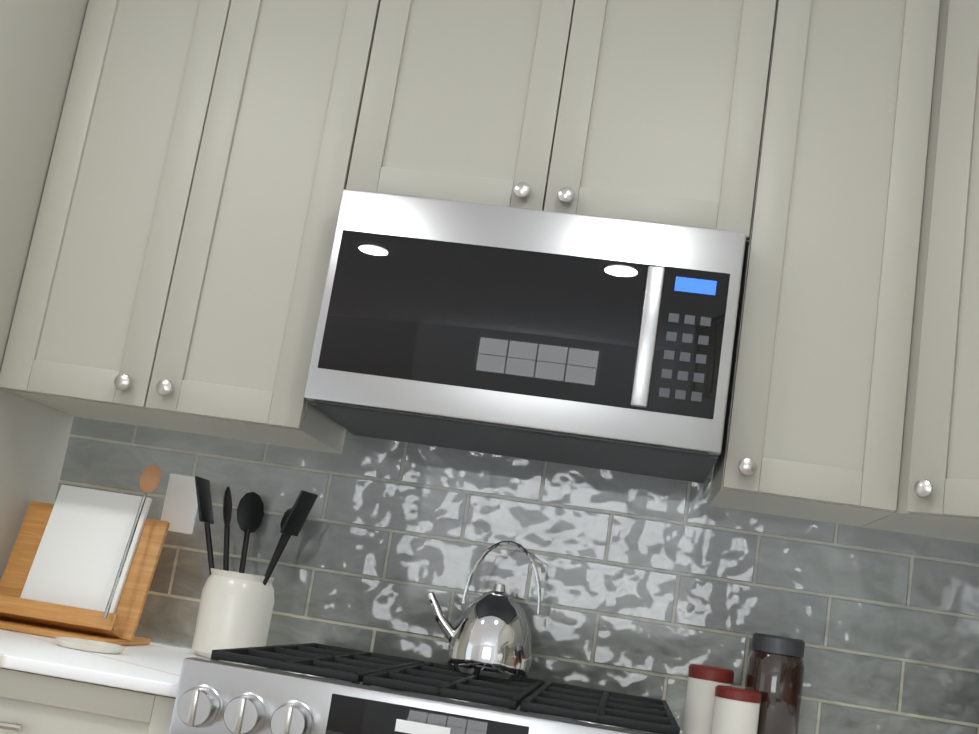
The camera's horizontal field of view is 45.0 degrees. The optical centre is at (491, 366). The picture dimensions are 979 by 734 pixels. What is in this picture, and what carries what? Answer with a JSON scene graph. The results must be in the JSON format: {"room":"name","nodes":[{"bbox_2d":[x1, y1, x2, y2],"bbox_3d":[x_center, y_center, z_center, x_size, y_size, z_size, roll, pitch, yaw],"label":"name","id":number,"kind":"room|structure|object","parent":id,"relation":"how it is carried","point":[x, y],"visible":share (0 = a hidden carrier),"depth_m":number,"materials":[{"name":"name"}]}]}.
{"room":"kitchen","nodes":[
{"label":"kitchen","id":0,"kind":"room"},
{"bbox_2d":[54,416,978,733],"bbox_3d":[-1.853,0.146,2.789,8.197,2.444,0.458,8,-11,5],"label":"wall","id":1,"kind":"structure","parent":0,"point":[654,586],"depth_m":2.44,"materials":[{"name":"grey tile"}]},
{"bbox_2d":[161,474,197,533],"bbox_3d":[-0.671,0.295,2.557,0.075,0.122,0.009,8,-11,5],"label":"outlet","id":2,"kind":"object","parent":1,"relation":"attached to","point":[180,506],"visible":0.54,"depth_m":2.55,"materials":[{"name":"white plastic"}]},
{"bbox_2d":[0,0,380,453],"bbox_3d":[-0.562,-0.411,2.513,0.628,1.076,0.386,8,-11,5],"label":"upper cabinet","id":3,"kind":"object","parent":1,"relation":"attached to","point":[176,269],"visible":1,"depth_m":2.34,"materials":[{"name":"beige paint"}]},
{"bbox_2d":[346,0,776,254],"bbox_3d":[0.160,-0.550,2.463,0.794,0.608,0.390,8,-11,5],"label":"upper cabinet","id":4,"kind":"object","parent":1,"relation":"attached to","point":[645,110],"visible":0.71,"depth_m":2.29,"materials":[{"name":"beige paint"}]},
{"bbox_2d":[304,189,745,482],"bbox_3d":[0.079,-0.049,2.328,0.764,0.408,0.451,8,-11,5],"label":"over-the-range microwave","id":5,"kind":"object","parent":4,"relation":"attached to","point":[605,343],"visible":1,"depth_m":2.13,"materials":[{"name":"grey metal"}]},
{"bbox_2d":[709,0,939,526],"bbox_3d":[0.658,-0.255,2.341,0.317,1.076,0.372,8,-11,5],"label":"upper cabinet","id":6,"kind":"object","parent":1,"relation":"attached to","point":[815,413],"visible":0.98,"depth_m":2.18,"materials":[{"name":"beige paint"}]},
{"bbox_3d":[-0.564,1.017,-0.328,3.714,0.050,6.600,8,-11,5],"label":"floor","id":7,"kind":"structure","parent":0,"visible":0},
{"bbox_2d":[0,0,88,580],"bbox_3d":[-1.026,0.176,2.284,0.112,2.442,0.665,8,-11,5],"label":"wall","id":8,"kind":"structure","parent":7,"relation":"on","point":[39,40],"depth_m":2.34,"materials":[{"name":"beige paint"}]},
{"bbox_2d":[0,667,175,733],"bbox_3d":[-0.803,0.968,2.076,0.635,0.893,0.712,8,-11,5],"label":"base cabinet","id":9,"kind":"object","parent":7,"relation":"on","point":[32,703],"visible":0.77,"depth_m":1.83,"materials":[{"name":"beige paint"}]},
{"bbox_2d":[169,643,679,733],"bbox_3d":[-0.121,1.008,1.942,0.795,0.970,0.805,8,-11,5],"label":"oven range","id":10,"kind":"object","parent":7,"relation":"on","point":[311,688],"visible":0.98,"depth_m":1.75,"materials":[{"name":"grey metal"}]},
{"bbox_2d":[427,541,540,679],"bbox_3d":[-0.014,0.461,2.296,0.222,0.258,0.164,8,-11,5],"label":"kettle","id":11,"kind":"object","parent":10,"relation":"on","point":[488,634],"visible":1,"depth_m":2.23,"materials":[{"name":"silver metal"}]},
{"bbox_3d":[0.772,0.971,0.846,0.695,0.893,0.877,8,-11,5],"label":"base cabinet","id":12,"kind":"object","parent":7,"relation":"on","visible":0},
{"bbox_2d":[0,629,682,733],"bbox_3d":[0.034,0.424,1.048,2.337,0.020,2.828,8,-11,5],"label":"countertop","id":13,"kind":"structure","parent":12,"relation":"on","point":[152,668],"depth_m":1.92,"materials":[{"name":"white stone"}]},
{"bbox_2d":[0,465,169,645],"bbox_3d":[-0.829,0.359,2.394,0.309,0.359,0.227,8,-11,5],"label":"cookbook stand","id":14,"kind":"object","parent":13,"relation":"on","point":[82,563],"visible":0.96,"depth_m":2.39,"materials":[{"name":"brown wood"}]},
{"bbox_2d":[55,637,125,653],"bbox_3d":[-0.724,0.502,2.132,0.130,0.012,0.104,8,-11,5],"label":"spoon rest","id":15,"kind":"object","parent":13,"relation":"on","point":[89,645],"visible":1,"depth_m":2.10,"materials":[{"name":"beige ceramic"}]},
{"bbox_2d":[192,476,317,657],"bbox_3d":[-0.513,0.418,2.428,0.263,0.352,0.151,8,-11,5],"label":"utensil crock","id":16,"kind":"object","parent":13,"relation":"on","point":[235,610],"visible":0.88,"depth_m":2.38,"materials":[{"name":"beige ceramic"}]},
{"bbox_2d":[682,664,733,733],"bbox_3d":[0.422,0.652,2.305,0.088,0.133,0.087,8,-11,5],"label":"canister","id":17,"kind":"object","parent":13,"relation":"on","point":[704,681],"visible":0.88,"depth_m":2.27,"materials":[{"name":"beige ceramic"}]},
{"bbox_2d":[711,685,761,733],"bbox_3d":[0.456,0.653,2.208,0.086,0.104,0.085,8,-11,5],"label":"canister","id":18,"kind":"object","parent":13,"relation":"on","point":[736,710],"visible":0.98,"depth_m":2.18,"materials":[{"name":"beige ceramic"}]},
{"bbox_2d":[745,633,804,733],"bbox_3d":[0.544,0.627,2.283,0.108,0.211,0.108,8,-11,5],"label":"jar","id":19,"kind":"object","parent":13,"relation":"on","point":[775,672],"visible":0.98,"depth_m":2.24,"materials":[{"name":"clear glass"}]},
{"bbox_3d":[1.199,0.003,-0.341,0.108,2.444,6.400,8,-11,5],"label":"wall","id":20,"kind":"structure","parent":0,"visible":0},
{"bbox_2d":[861,0,978,542],"bbox_3d":[1.102,-0.215,2.195,0.621,1.076,0.557,8,-11,5],"label":"upper cabinet","id":21,"kind":"object","parent":20,"relation":"attached to","point":[938,491],"visible":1,"depth_m":2.11,"materials":[{"name":"beige paint"}]}
]}

